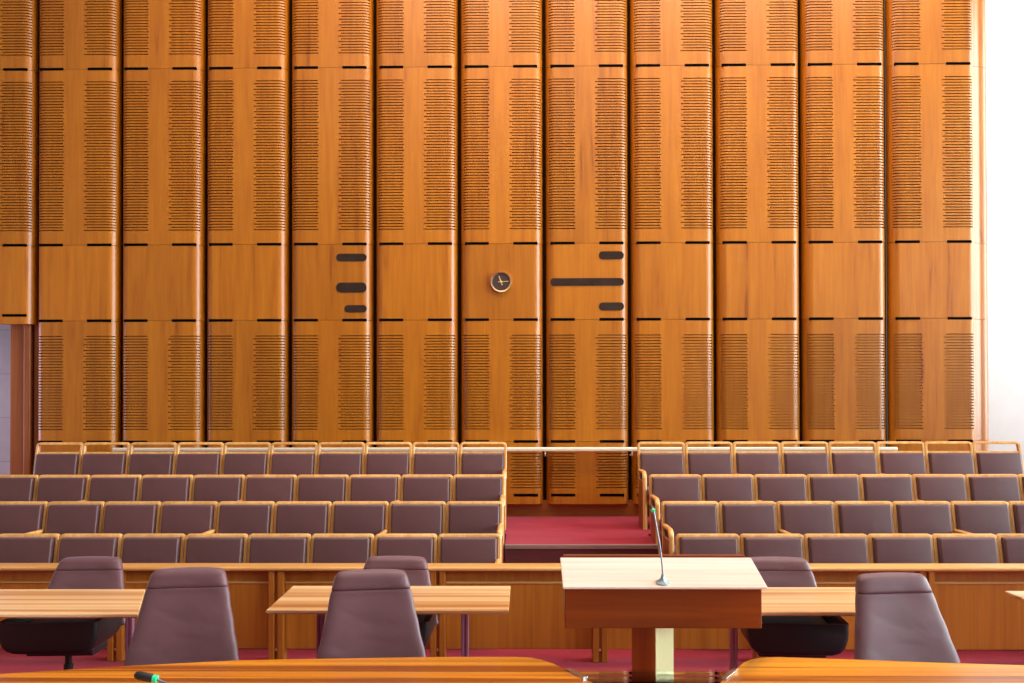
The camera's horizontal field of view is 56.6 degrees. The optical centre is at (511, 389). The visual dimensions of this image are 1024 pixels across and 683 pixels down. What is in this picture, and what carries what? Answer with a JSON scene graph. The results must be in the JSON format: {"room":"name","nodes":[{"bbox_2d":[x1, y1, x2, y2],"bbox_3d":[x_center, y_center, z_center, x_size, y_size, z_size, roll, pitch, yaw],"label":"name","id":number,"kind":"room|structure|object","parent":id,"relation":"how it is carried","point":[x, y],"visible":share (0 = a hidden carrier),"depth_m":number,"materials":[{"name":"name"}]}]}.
{"room":"courtroom","nodes":[
{"label":"courtroom","id":0,"kind":"room"},
{"bbox_2d":[0,325,10,474],"bbox_3d":[-7.284,-2.708,13.126,3.100,8.623,0.200,0,-1,1],"label":"wall","id":1,"kind":"structure","parent":0,"point":[5,330],"depth_m":12.99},
{"bbox_2d":[10,325,23,474],"bbox_3d":[-6.266,0.358,12.510,0.180,2.473,0.940,0,-1,1],"label":"trim","id":2,"kind":"structure","parent":1,"relation":"attached to","point":[17,331],"depth_m":12.04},
{"bbox_2d":[38,0,886,499],"bbox_3d":[-2.079,-2.728,12.088,13.536,8.623,0.140,0,-1,1],"label":"wall","id":3,"kind":"structure","parent":0,"point":[459,1],"depth_m":11.99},
{"bbox_2d":[0,0,38,324],"bbox_3d":[-6.533,-3.541,12.000,1.027,5.425,0.158,0,-1,1],"label":"bay","id":4,"kind":"object","parent":3,"relation":"attached to","point":[19,19],"visible":1,"depth_m":11.93,"materials":[{"name":"wood"}]},
{"bbox_2d":[23,324,33,474],"bbox_3d":[-6.119,0.356,12.328,0.090,2.473,0.700,0,-1,1],"label":"trim","id":5,"kind":"structure","parent":3,"relation":"attached to","point":[28,409],"depth_m":11.99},
{"bbox_2d":[34,320,38,461],"bbox_3d":[-6.008,0.356,12.357,0.090,2.473,0.640,0,-1,1],"label":"trim","id":6,"kind":"structure","parent":3,"relation":"attached to","point":[36,327],"depth_m":12.04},
{"bbox_2d":[38,0,121,451],"bbox_3d":[-5.464,-2.414,11.974,1.027,7.682,0.158,0,-1,1],"label":"bay","id":7,"kind":"object","parent":3,"relation":"attached to","point":[80,82],"visible":0.9,"depth_m":11.90,"materials":[{"name":"wood"}]},
{"bbox_2d":[123,0,205,447],"bbox_3d":[-4.397,-2.416,11.960,1.027,7.682,0.158,0,-1,1],"label":"bay","id":8,"kind":"object","parent":3,"relation":"attached to","point":[164,113],"visible":0.88,"depth_m":11.89,"materials":[{"name":"wood"}]},
{"bbox_2d":[207,0,289,447],"bbox_3d":[-3.330,-2.418,11.946,1.027,7.682,0.158,0,-1,1],"label":"bay","id":9,"kind":"object","parent":3,"relation":"attached to","point":[249,40],"visible":0.81,"depth_m":11.88,"materials":[{"name":"wood"}]},
{"bbox_2d":[292,0,373,447],"bbox_3d":[-2.263,-2.420,11.931,1.027,7.682,0.161,0,-1,1],"label":"bay","id":10,"kind":"object","parent":3,"relation":"attached to","point":[333,40],"visible":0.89,"depth_m":11.86,"materials":[{"name":"brown wood"}]},
{"bbox_2d":[376,0,457,453],"bbox_3d":[-1.196,-2.422,11.918,1.027,7.682,0.158,0,-1,1],"label":"bay","id":11,"kind":"object","parent":3,"relation":"attached to","point":[417,40],"visible":0.9,"depth_m":11.85,"materials":[{"name":"wood"}]},
{"bbox_2d":[461,0,542,503],"bbox_3d":[-0.129,-2.424,11.904,1.027,7.682,0.158,0,-1,1],"label":"wall panel","id":12,"kind":"object","parent":3,"relation":"attached to","point":[502,158],"visible":0.94,"depth_m":11.84,"materials":[{"name":"wood"}]},
{"bbox_2d":[490,271,511,292],"bbox_3d":[-0.136,-1.342,11.793,0.268,0.268,0.049,0,-1,1],"label":"wall clock","id":13,"kind":"object","parent":12,"relation":"attached to","point":[501,281],"visible":1,"depth_m":11.78,"materials":[{"name":"gold metal"}]},
{"bbox_2d":[113,447,897,455],"bbox_3d":[-0.109,0.765,11.813,9.650,0.115,0.295,0,-1,1],"label":"handrail","id":14,"kind":"object","parent":3,"relation":"attached to","point":[310,449],"visible":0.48,"depth_m":11.67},
{"bbox_2d":[507,500,649,515],"bbox_3d":[-0.141,1.478,11.903,11.600,0.200,0.080,0,-1,1],"label":"baseboard","id":15,"kind":"structure","parent":3,"relation":"attached to","point":[544,509],"depth_m":11.85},
{"bbox_2d":[545,0,627,503],"bbox_3d":[0.938,-2.426,11.889,1.027,7.682,0.161,0,-1,1],"label":"wall panel","id":16,"kind":"object","parent":3,"relation":"attached to","point":[586,40],"visible":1,"depth_m":11.82,"materials":[{"name":"brown wood"}]},
{"bbox_2d":[630,0,713,503],"bbox_3d":[2.005,-2.428,11.877,1.027,7.682,0.158,0,-1,1],"label":"bay","id":17,"kind":"object","parent":3,"relation":"attached to","point":[672,370],"visible":0.91,"depth_m":11.81,"materials":[{"name":"wood"}]},
{"bbox_2d":[715,0,799,446],"bbox_3d":[3.071,-2.430,11.863,1.027,7.682,0.158,0,-1,1],"label":"bay","id":18,"kind":"object","parent":3,"relation":"attached to","point":[756,41],"visible":0.88,"depth_m":11.79,"materials":[{"name":"wood"}]},
{"bbox_2d":[800,0,885,446],"bbox_3d":[4.138,-2.432,11.849,1.027,7.682,0.158,0,-1,1],"label":"bay","id":19,"kind":"object","parent":3,"relation":"attached to","point":[842,72],"visible":0.87,"depth_m":11.78,"materials":[{"name":"wood"}]},
{"bbox_2d":[885,0,988,450],"bbox_3d":[5.333,-2.431,12.207,1.272,7.682,0.900,0,-1,1],"label":"wall panel","id":20,"kind":"object","parent":3,"relation":"attached to","point":[935,50],"visible":0.9,"depth_m":11.77,"materials":[{"name":"wood"}]},
{"bbox_2d":[0,648,1023,673],"bbox_3d":[0.031,2.152,2.077,18.000,0.200,22.200,0,-1,1],"label":"floor","id":21,"kind":"structure","parent":0,"point":[579,660],"depth_m":7.47,"materials":[{"name":"red carpet"}]},
{"bbox_2d":[0,533,60,562],"bbox_3d":[-4.273,1.696,8.112,0.554,0.854,0.624,0,-1,1],"label":"seat","id":22,"kind":"object","parent":21,"relation":"on","point":[14,547],"visible":0.46,"depth_m":8.30,"materials":[{"name":"leather"}]},
{"bbox_2d":[0,556,124,669],"bbox_3d":[-3.015,1.651,6.507,0.657,0.906,0.778,0,-1,-2],"label":"office chair","id":23,"kind":"object","parent":21,"relation":"on","point":[67,637],"visible":0.71,"depth_m":6.27,"materials":[{"name":"black plastic"}]},
{"bbox_2d":[29,618,96,621],"bbox_3d":[-3.011,1.584,6.406,0.520,0.053,0.495,0,-1,-2],"label":"seat cushion","id":24,"kind":"object","parent":23,"relation":"on","point":[30,619],"depth_m":6.45,"materials":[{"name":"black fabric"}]},
{"bbox_2d":[0,589,144,659],"bbox_3d":[-3.070,1.735,6.173,1.593,0.730,0.780,0,-1,1],"label":"meeting table","id":25,"kind":"object","parent":21,"relation":"on","point":[14,603],"visible":0.8,"depth_m":6.15,"materials":[{"name":"brown wood"}]},
{"bbox_2d":[57,533,122,562],"bbox_3d":[-3.716,1.694,8.104,0.554,0.854,0.624,0,-1,1],"label":"seat","id":26,"kind":"object","parent":21,"relation":"on","point":[70,544],"visible":0.3,"depth_m":8.30,"materials":[{"name":"leather"}]},
{"bbox_2d":[120,533,185,562],"bbox_3d":[-3.160,1.694,8.097,0.554,0.855,0.624,0,-1,1],"label":"seat","id":27,"kind":"object","parent":21,"relation":"on","point":[135,547],"visible":0.29,"depth_m":8.29,"materials":[{"name":"leather"}]},
{"bbox_2d":[124,567,238,665],"bbox_3d":[-1.895,1.578,5.383,0.670,1.024,0.778,0,-1,-8],"label":"office chair","id":28,"kind":"object","parent":21,"relation":"on","point":[186,615],"visible":0.77,"depth_m":5.58,"materials":[{"name":"leather"}]},
{"bbox_2d":[183,533,248,562],"bbox_3d":[-2.603,1.692,8.090,0.554,0.854,0.624,0,-1,1],"label":"seat","id":29,"kind":"object","parent":21,"relation":"on","point":[198,547],"visible":0.29,"depth_m":8.28,"materials":[{"name":"leather"}]},
{"bbox_2d":[246,533,311,562],"bbox_3d":[-2.047,1.691,8.082,0.554,0.854,0.624,0,-1,1],"label":"seat","id":30,"kind":"object","parent":21,"relation":"on","point":[262,547],"visible":0.25,"depth_m":8.28,"materials":[{"name":"leather"}]},
{"bbox_2d":[0,657,591,682],"bbox_3d":[-1.455,1.712,4.217,3.938,0.730,1.038,0,-1,-7],"label":"desk","id":31,"kind":"object","parent":21,"relation":"on","point":[404,669],"visible":1,"depth_m":4.55,"materials":[{"name":"wood"}]},
{"bbox_2d":[134,671,167,682],"bbox_3d":[-1.490,1.282,4.080,0.303,0.127,0.068,0,-1,12],"label":"gooseneck microphone","id":32,"kind":"object","parent":31,"relation":"on","point":[139,675],"visible":1,"depth_m":4.10,"materials":[{"name":"black plastic"}]},
{"bbox_2d":[566,668,737,682],"bbox_3d":[0.658,1.352,4.310,0.845,0.032,0.625,0,-1,1],"label":"glass panel","id":33,"kind":"object","parent":31,"relation":"attached to","point":[594,677],"visible":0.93,"depth_m":4.53,"materials":[{"name":"glass"}]},
{"bbox_2d":[310,533,374,562],"bbox_3d":[-1.490,1.691,8.075,0.554,0.855,0.624,0,-1,1],"label":"seat","id":34,"kind":"object","parent":21,"relation":"on","point":[325,547],"visible":0.34,"depth_m":8.27,"materials":[{"name":"leather"}]},
{"bbox_2d":[317,569,425,658],"bbox_3d":[-0.791,1.582,5.368,0.670,1.012,0.778,0,-1,-9],"label":"office chair","id":35,"kind":"object","parent":21,"relation":"on","point":[371,613],"visible":0.78,"depth_m":5.57,"materials":[{"name":"purple leather"}]},
{"bbox_2d":[266,586,510,656],"bbox_3d":[-0.777,1.732,6.263,1.525,0.730,0.780,0,-1,1],"label":"meeting table","id":36,"kind":"object","parent":21,"relation":"on","point":[463,600],"visible":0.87,"depth_m":6.23,"materials":[{"name":"brown wood"}]},
{"bbox_2d":[363,556,438,647],"bbox_3d":[-0.841,1.647,6.509,0.657,0.906,0.778,0,-1,2],"label":"office chair","id":37,"kind":"object","parent":21,"relation":"on","point":[415,567],"visible":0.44,"depth_m":6.77,"materials":[{"name":"purple leather"}]},
{"bbox_2d":[374,533,437,562],"bbox_3d":[-0.934,1.689,8.068,0.554,0.854,0.624,0,-1,1],"label":"seat","id":38,"kind":"object","parent":21,"relation":"on","point":[425,545],"visible":0.32,"depth_m":8.27,"materials":[{"name":"leather"}]},
{"bbox_2d":[437,533,500,562],"bbox_3d":[-0.377,1.689,8.061,0.555,0.855,0.624,0,-1,1],"label":"seat","id":39,"kind":"object","parent":21,"relation":"on","point":[452,547],"visible":0.3,"depth_m":8.26,"materials":[{"name":"leather"}]},
{"bbox_2d":[0,563,1023,661],"bbox_3d":[0.267,1.740,7.434,13.532,0.736,0.210,0,-1,1],"label":"barrier","id":40,"kind":"object","parent":21,"relation":"on","point":[977,613],"visible":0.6,"depth_m":7.40,"materials":[{"name":"brown wood"}]},
{"bbox_2d":[560,554,767,671],"bbox_3d":[0.780,1.489,5.005,1.038,1.184,0.600,0,-1,1],"label":"lectern","id":41,"kind":"object","parent":21,"relation":"on","point":[600,590],"visible":1,"depth_m":4.85,"materials":[{"name":"brown wood"}]},
{"bbox_2d":[650,505,668,585],"bbox_3d":[0.746,0.799,4.907,0.068,0.394,0.162,0,-1,-31],"label":"gooseneck microphone","id":42,"kind":"object","parent":41,"relation":"on","point":[662,581],"visible":1,"depth_m":4.87,"materials":[{"name":"silver metal"}]},
{"bbox_2d":[675,534,740,553],"bbox_3d":[1.709,1.685,8.033,0.556,0.855,0.624,0,-1,1],"label":"seat","id":43,"kind":"object","parent":21,"relation":"on","point":[685,543],"visible":0.29,"depth_m":8.23,"materials":[{"name":"leather"}]},
{"bbox_2d":[739,534,804,558],"bbox_3d":[2.267,1.683,8.026,0.555,0.854,0.624,0,-1,1],"label":"seat","id":44,"kind":"object","parent":21,"relation":"on","point":[751,545],"visible":0.36,"depth_m":8.22,"materials":[{"name":"leather"}]},
{"bbox_2d":[729,587,855,669],"bbox_3d":[1.845,1.727,6.194,1.480,0.730,0.770,0,-1,1],"label":"meeting table","id":45,"kind":"object","parent":21,"relation":"on","point":[776,601],"visible":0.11,"depth_m":6.17,"materials":[{"name":"brown wood"}]},
{"bbox_2d":[740,556,848,657],"bbox_3d":[1.861,1.641,6.443,0.657,0.906,0.778,0,-1,5],"label":"office chair","id":46,"kind":"object","parent":21,"relation":"on","point":[779,636],"visible":0.64,"depth_m":6.08,"materials":[{"name":"black plastic"}]},
{"bbox_2d":[762,616,827,623],"bbox_3d":[1.853,1.575,6.343,0.520,0.053,0.495,0,-1,5],"label":"seat cushion","id":47,"kind":"object","parent":46,"relation":"on","point":[771,619],"depth_m":6.41,"materials":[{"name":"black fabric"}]},
{"bbox_2d":[803,534,869,562],"bbox_3d":[2.825,1.683,8.019,0.556,0.855,0.624,0,-1,1],"label":"seat","id":48,"kind":"object","parent":21,"relation":"on","point":[819,548],"visible":0.24,"depth_m":8.21,"materials":[{"name":"leather"}]},
{"bbox_2d":[721,657,1023,682],"bbox_3d":[2.271,1.705,4.186,2.750,0.730,0.965,0,-1,9],"label":"desk","id":49,"kind":"object","parent":21,"relation":"on","point":[767,669],"visible":1,"depth_m":4.54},
{"bbox_2d":[867,534,934,562],"bbox_3d":[3.383,1.681,8.011,0.555,0.854,0.624,0,-1,1],"label":"seat","id":50,"kind":"object","parent":21,"relation":"on","point":[883,548],"visible":0.28,"depth_m":8.21,"materials":[{"name":"leather"}]},
{"bbox_2d":[854,572,959,662],"bbox_3d":[2.293,1.585,5.328,0.670,0.994,0.778,0,-1,-6],"label":"office chair","id":51,"kind":"object","parent":21,"relation":"on","point":[898,617],"visible":0.78,"depth_m":5.53,"materials":[{"name":"purple leather"}]},
{"bbox_2d":[931,534,999,562],"bbox_3d":[3.941,1.680,8.004,0.555,0.854,0.624,0,-1,1],"label":"seat","id":52,"kind":"object","parent":21,"relation":"on","point":[948,548],"visible":0.26,"depth_m":8.20,"materials":[{"name":"leather"}]},
{"bbox_2d":[996,534,1023,562],"bbox_3d":[4.499,1.680,7.997,0.556,0.855,0.624,0,-1,1],"label":"seat","id":53,"kind":"object","parent":21,"relation":"on","point":[1010,546],"visible":0.34,"depth_m":8.20,"materials":[{"name":"leather"}]},
{"bbox_2d":[1005,591,1023,601],"bbox_3d":[4.076,1.722,6.079,1.515,0.730,0.700,0,-1,1],"label":"meeting table","id":54,"kind":"object","parent":21,"relation":"on","point":[1019,595],"visible":1,"depth_m":6.34,"materials":[{"name":"brown wood"}]},
{"bbox_2d":[504,516,661,562],"bbox_3d":[0.145,1.855,10.840,18.000,0.577,4.680,0,-1,1],"label":"floor","id":55,"kind":"structure","parent":0,"point":[519,529],"depth_m":10.57,"materials":[{"name":"red carpet"}]},
{"bbox_2d":[0,475,38,500],"bbox_3d":[-5.363,1.336,9.925,0.554,0.854,0.624,0,-1,1],"label":"seat","id":56,"kind":"object","parent":55,"relation":"on","point":[12,487],"visible":0.34,"depth_m":10.12,"materials":[{"name":"leather"}]},
{"bbox_2d":[0,501,48,533],"bbox_3d":[-4.818,1.517,9.016,0.554,0.855,0.624,0,-1,1],"label":"seat","id":57,"kind":"object","parent":55,"relation":"on","point":[15,516],"visible":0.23,"depth_m":9.20,"materials":[{"name":"leather"}]},
{"bbox_2d":[33,442,83,475],"bbox_3d":[-5.350,1.097,10.962,0.554,0.960,0.624,0,-1,1],"label":"seat","id":58,"kind":"object","parent":55,"relation":"on","point":[46,463],"visible":0.42,"depth_m":11.13,"materials":[{"name":"leather"}]},
{"bbox_2d":[36,475,89,501],"bbox_3d":[-4.806,1.336,9.918,0.554,0.855,0.624,0,-1,1],"label":"seat","id":59,"kind":"object","parent":55,"relation":"on","point":[50,488],"visible":0.27,"depth_m":10.11,"materials":[{"name":"leather"}]},
{"bbox_2d":[45,501,104,534],"bbox_3d":[-4.261,1.515,9.008,0.554,0.854,0.624,0,-1,1],"label":"seat","id":60,"kind":"object","parent":55,"relation":"on","point":[62,517],"visible":0.28,"depth_m":9.20,"materials":[{"name":"leather"}]},
{"bbox_2d":[80,442,130,475],"bbox_3d":[-4.793,1.097,10.955,0.554,0.961,0.624,0,-1,1],"label":"seat","id":61,"kind":"object","parent":55,"relation":"on","point":[92,463],"visible":0.26,"depth_m":11.13,"materials":[{"name":"leather"}]},
{"bbox_2d":[88,475,141,502],"bbox_3d":[-4.250,1.334,9.910,0.554,0.854,0.624,0,-1,1],"label":"seat","id":62,"kind":"object","parent":55,"relation":"on","point":[105,488],"visible":0.27,"depth_m":10.10,"materials":[{"name":"leather"}]},
{"bbox_2d":[102,501,161,534],"bbox_3d":[-3.705,1.514,9.001,0.554,0.854,0.624,0,-1,1],"label":"seat","id":63,"kind":"object","parent":55,"relation":"on","point":[122,517],"visible":0.3,"depth_m":9.19,"materials":[{"name":"leather"}]},
{"bbox_2d":[127,442,176,475],"bbox_3d":[-4.237,1.095,10.948,0.554,0.960,0.624,0,-1,1],"label":"seat","id":64,"kind":"object","parent":55,"relation":"on","point":[140,463],"visible":0.39,"depth_m":11.12,"materials":[{"name":"leather"}]},
{"bbox_2d":[140,475,193,502],"bbox_3d":[-3.693,1.333,9.903,0.554,0.854,0.624,0,-1,1],"label":"seat","id":65,"kind":"object","parent":55,"relation":"on","point":[162,488],"visible":0.3,"depth_m":10.09,"materials":[{"name":"leather"}]},
{"bbox_2d":[159,501,217,534],"bbox_3d":[-3.148,1.514,8.994,0.554,0.855,0.624,0,-1,1],"label":"seat","id":66,"kind":"object","parent":55,"relation":"on","point":[185,517],"visible":0.33,"depth_m":9.18,"materials":[{"name":"leather"}]},
{"bbox_2d":[175,442,223,475],"bbox_3d":[-3.680,1.094,10.941,0.554,0.960,0.624,0,-1,1],"label":"seat","id":67,"kind":"object","parent":55,"relation":"on","point":[187,463],"visible":0.44,"depth_m":11.11,"materials":[{"name":"leather"}]},
{"bbox_2d":[192,475,245,502],"bbox_3d":[-3.137,1.333,9.896,0.554,0.855,0.624,0,-1,1],"label":"seat","id":68,"kind":"object","parent":55,"relation":"on","point":[218,488],"visible":0.26,"depth_m":10.08,"materials":[{"name":"leather"}]},
{"bbox_2d":[216,501,274,534],"bbox_3d":[-2.592,1.512,8.987,0.554,0.854,0.624,0,-1,1],"label":"seat","id":69,"kind":"object","parent":55,"relation":"on","point":[248,517],"visible":0.44,"depth_m":9.18,"materials":[{"name":"leather"}]},
{"bbox_2d":[222,442,270,475],"bbox_3d":[-3.124,1.094,10.933,0.554,0.961,0.624,0,-1,1],"label":"seat","id":70,"kind":"object","parent":55,"relation":"on","point":[234,463],"visible":0.39,"depth_m":11.10,"materials":[{"name":"leather"}]},
{"bbox_2d":[244,475,296,502],"bbox_3d":[-2.580,1.331,9.889,0.554,0.854,0.624,0,-1,1],"label":"seat","id":71,"kind":"object","parent":55,"relation":"on","point":[275,488],"visible":0.35,"depth_m":10.08,"materials":[{"name":"leather"}]},
{"bbox_2d":[269,442,317,475],"bbox_3d":[-2.567,1.092,10.926,0.554,0.960,0.624,0,-1,1],"label":"seat","id":72,"kind":"object","parent":55,"relation":"on","point":[281,463],"visible":0.37,"depth_m":11.10,"materials":[{"name":"leather"}]},
{"bbox_2d":[273,501,331,535],"bbox_3d":[-2.036,1.511,8.979,0.554,0.854,0.624,0,-1,1],"label":"seat","id":73,"kind":"object","parent":55,"relation":"on","point":[310,517],"visible":0.31,"depth_m":9.17,"materials":[{"name":"leather"}]},
{"bbox_2d":[296,474,348,502],"bbox_3d":[-2.024,1.330,9.881,0.554,0.854,0.624,0,-1,1],"label":"seat","id":74,"kind":"object","parent":55,"relation":"on","point":[332,488],"visible":0.31,"depth_m":10.07,"materials":[{"name":"leather"}]},
{"bbox_2d":[317,442,364,475],"bbox_3d":[-2.011,1.091,10.919,0.554,0.960,0.624,0,-1,1],"label":"seat","id":75,"kind":"object","parent":55,"relation":"on","point":[348,463],"visible":0.39,"depth_m":11.09,"materials":[{"name":"leather"}]},
{"bbox_2d":[331,501,388,535],"bbox_3d":[-1.479,1.510,8.972,0.554,0.855,0.624,0,-1,1],"label":"seat","id":76,"kind":"object","parent":55,"relation":"on","point":[371,517],"visible":0.34,"depth_m":9.16,"materials":[{"name":"leather"}]},
{"bbox_2d":[348,474,400,502],"bbox_3d":[-1.467,1.330,9.874,0.554,0.855,0.624,0,-1,1],"label":"seat","id":77,"kind":"object","parent":55,"relation":"on","point":[362,487],"visible":0.25,"depth_m":10.06,"materials":[{"name":"leather"}]},
{"bbox_2d":[364,442,411,475],"bbox_3d":[-1.454,1.091,10.911,0.554,0.961,0.624,0,-1,1],"label":"seat","id":78,"kind":"object","parent":55,"relation":"on","point":[400,463],"visible":0.34,"depth_m":11.08,"materials":[{"name":"leather"}]},
{"bbox_2d":[388,501,445,535],"bbox_3d":[-0.923,1.509,8.965,0.554,0.854,0.624,0,-1,1],"label":"seat","id":79,"kind":"object","parent":55,"relation":"on","point":[404,516],"visible":0.35,"depth_m":9.15,"materials":[{"name":"leather"}]},
{"bbox_2d":[400,474,452,503],"bbox_3d":[-0.911,1.328,9.867,0.554,0.854,0.624,0,-1,1],"label":"seat","id":80,"kind":"object","parent":55,"relation":"on","point":[414,487],"visible":0.3,"depth_m":10.06,"materials":[{"name":"leather"}]},
{"bbox_2d":[412,442,459,475],"bbox_3d":[-0.898,1.089,10.904,0.554,0.960,0.624,0,-1,1],"label":"seat","id":81,"kind":"object","parent":55,"relation":"on","point":[431,462],"visible":0.41,"depth_m":11.08,"materials":[{"name":"leather"}]},
{"bbox_2d":[446,501,502,562],"bbox_3d":[-0.365,1.508,8.957,0.555,0.855,0.624,0,-1,1],"label":"seat","id":82,"kind":"object","parent":55,"relation":"on","point":[461,516],"visible":0.44,"depth_m":9.14,"materials":[{"name":"leather"}]},
{"bbox_2d":[453,474,504,562],"bbox_3d":[-0.354,1.328,9.859,0.555,0.855,0.624,0,-1,1],"label":"seat","id":83,"kind":"object","parent":55,"relation":"on","point":[466,487],"visible":0.52,"depth_m":10.04,"materials":[{"name":"leather"}]},
{"bbox_2d":[459,442,506,529],"bbox_3d":[-0.341,1.088,10.897,0.555,0.961,0.624,0,-1,1],"label":"seat","id":84,"kind":"object","parent":55,"relation":"on","point":[470,462],"visible":0.44,"depth_m":11.06,"materials":[{"name":"leather"}]},
{"bbox_2d":[505,549,657,562],"bbox_3d":[0.692,1.668,9.489,1.530,0.161,0.012,0,-1,1],"label":"trim","id":85,"kind":"structure","parent":55,"relation":"attached to","point":[511,555],"depth_m":9.49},
{"bbox_2d":[505,544,657,548],"bbox_3d":[0.692,1.566,9.496,1.530,0.041,0.050,0,-1,1],"label":"trim","id":86,"kind":"structure","parent":55,"relation":"attached to","point":[507,546],"depth_m":9.47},
{"bbox_2d":[637,442,685,529],"bbox_3d":[1.745,1.085,10.870,0.556,0.961,0.624,0,-1,1],"label":"seat","id":87,"kind":"object","parent":55,"relation":"on","point":[649,462],"visible":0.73,"depth_m":11.03,"materials":[{"name":"leather"}]},
{"bbox_2d":[649,474,701,553],"bbox_3d":[1.732,1.324,9.832,0.556,0.855,0.624,0,-1,1],"label":"seat","id":88,"kind":"object","parent":55,"relation":"on","point":[662,487],"visible":0.52,"depth_m":10.01,"materials":[{"name":"leather"}]},
{"bbox_2d":[661,501,719,553],"bbox_3d":[1.720,1.504,8.930,0.556,0.855,0.624,0,-1,1],"label":"seat","id":89,"kind":"object","parent":55,"relation":"on","point":[677,517],"visible":0.46,"depth_m":9.11,"materials":[{"name":"leather"}]},
{"bbox_2d":[685,442,733,475],"bbox_3d":[2.303,1.083,10.862,0.555,0.960,0.624,0,-1,1],"label":"seat","id":90,"kind":"object","parent":55,"relation":"on","point":[697,462],"visible":0.33,"depth_m":11.03,"materials":[{"name":"leather"}]},
{"bbox_2d":[701,474,754,502],"bbox_3d":[2.290,1.322,9.825,0.555,0.854,0.624,0,-1,1],"label":"seat","id":91,"kind":"object","parent":55,"relation":"on","point":[715,487],"visible":0.34,"depth_m":10.02,"materials":[{"name":"leather"}]},
{"bbox_2d":[718,501,777,535],"bbox_3d":[2.279,1.502,8.923,0.555,0.854,0.624,0,-1,1],"label":"seat","id":92,"kind":"object","parent":55,"relation":"on","point":[735,517],"visible":0.3,"depth_m":9.11,"materials":[{"name":"leather"}]},
{"bbox_2d":[732,441,781,475],"bbox_3d":[2.861,1.082,10.855,0.556,0.961,0.624,0,-1,1],"label":"seat","id":93,"kind":"object","parent":55,"relation":"on","point":[745,462],"visible":0.41,"depth_m":11.03,"materials":[{"name":"leather"}]},
{"bbox_2d":[754,474,807,502],"bbox_3d":[2.848,1.322,9.817,0.556,0.855,0.624,0,-1,1],"label":"seat","id":94,"kind":"object","parent":55,"relation":"on","point":[768,487],"visible":0.34,"depth_m":10.01,"materials":[{"name":"leather"}]},
{"bbox_2d":[780,441,829,475],"bbox_3d":[3.419,1.081,10.848,0.555,0.960,0.624,0,-1,1],"label":"seat","id":95,"kind":"object","parent":55,"relation":"on","point":[793,462],"visible":0.33,"depth_m":11.02,"materials":[{"name":"leather"}]},
{"bbox_2d":[776,501,836,534],"bbox_3d":[2.837,1.502,8.916,0.556,0.855,0.624,0,-1,1],"label":"seat","id":96,"kind":"object","parent":55,"relation":"on","point":[794,517],"visible":0.34,"depth_m":9.10,"materials":[{"name":"leather"}]},
{"bbox_2d":[807,474,861,502],"bbox_3d":[3.406,1.320,9.810,0.555,0.854,0.624,0,-1,1],"label":"seat","id":97,"kind":"object","parent":55,"relation":"on","point":[821,487],"visible":0.32,"depth_m":10.00,"materials":[{"name":"leather"}]},
{"bbox_2d":[828,441,878,474],"bbox_3d":[3.977,1.080,10.840,0.555,0.960,0.624,0,-1,1],"label":"seat","id":98,"kind":"object","parent":55,"relation":"on","point":[841,462],"visible":0.38,"depth_m":11.01,"materials":[{"name":"leather"}]},
{"bbox_2d":[834,501,894,534],"bbox_3d":[3.395,1.500,8.908,0.555,0.854,0.624,0,-1,1],"label":"seat","id":99,"kind":"object","parent":55,"relation":"on","point":[852,517],"visible":0.36,"depth_m":9.10,"materials":[{"name":"leather"}]},
{"bbox_2d":[859,474,914,502],"bbox_3d":[3.964,1.319,9.803,0.555,0.854,0.624,0,-1,1],"label":"seat","id":100,"kind":"object","parent":55,"relation":"on","point":[874,487],"visible":0.33,"depth_m":9.99,"materials":[{"name":"leather"}]},
{"bbox_2d":[876,441,926,474],"bbox_3d":[4.535,1.079,10.833,0.556,0.961,0.624,0,-1,1],"label":"seat","id":101,"kind":"object","parent":55,"relation":"on","point":[889,462],"visible":0.3,"depth_m":11.01,"materials":[{"name":"leather"}]},
{"bbox_2d":[892,501,953,534],"bbox_3d":[3.953,1.499,8.901,0.555,0.854,0.624,0,-1,1],"label":"seat","id":102,"kind":"object","parent":55,"relation":"on","point":[910,517],"visible":0.33,"depth_m":9.09,"materials":[{"name":"leather"}]},
{"bbox_2d":[912,474,967,501],"bbox_3d":[4.522,1.319,9.796,0.556,0.855,0.624,0,-1,1],"label":"seat","id":103,"kind":"object","parent":55,"relation":"on","point":[927,487],"visible":0.32,"depth_m":9.98,"materials":[{"name":"leather"}]},
{"bbox_2d":[924,441,974,474],"bbox_3d":[5.093,1.077,10.826,0.555,0.960,0.624,0,-1,1],"label":"seat","id":104,"kind":"object","parent":55,"relation":"on","point":[937,462],"visible":0.38,"depth_m":11.00,"materials":[{"name":"leather"}]},
{"bbox_2d":[950,501,1011,534],"bbox_3d":[4.510,1.499,8.894,0.556,0.855,0.624,0,-1,1],"label":"seat","id":105,"kind":"object","parent":55,"relation":"on","point":[968,517],"visible":0.37,"depth_m":9.08,"materials":[{"name":"leather"}]},
{"bbox_2d":[965,474,1020,501],"bbox_3d":[5.080,1.317,9.788,0.555,0.854,0.624,0,-1,1],"label":"seat","id":106,"kind":"object","parent":55,"relation":"on","point":[980,487],"visible":0.41,"depth_m":9.98,"materials":[{"name":"leather"}]},
{"bbox_2d":[972,441,1023,474],"bbox_3d":[5.651,1.077,10.818,0.555,0.960,0.624,0,-1,1],"label":"seat","id":107,"kind":"object","parent":55,"relation":"on","point":[986,462],"visible":0.47,"depth_m":10.99,"materials":[{"name":"leather"}]},
{"bbox_2d":[1008,501,1023,533],"bbox_3d":[5.069,1.497,8.886,0.555,0.854,0.624,0,-1,1],"label":"seat","id":108,"kind":"object","parent":55,"relation":"on","point":[1016,507],"visible":0.41,"depth_m":9.10,"materials":[{"name":"leather"}]},
{"bbox_2d":[985,0,1023,469],"bbox_3d":[7.263,-2.737,12.785,3.800,8.623,0.200,0,-1,1],"label":"wall","id":109,"kind":"structure","parent":0,"point":[1004,18],"depth_m":12.69,"materials":[{"name":"white paint"}]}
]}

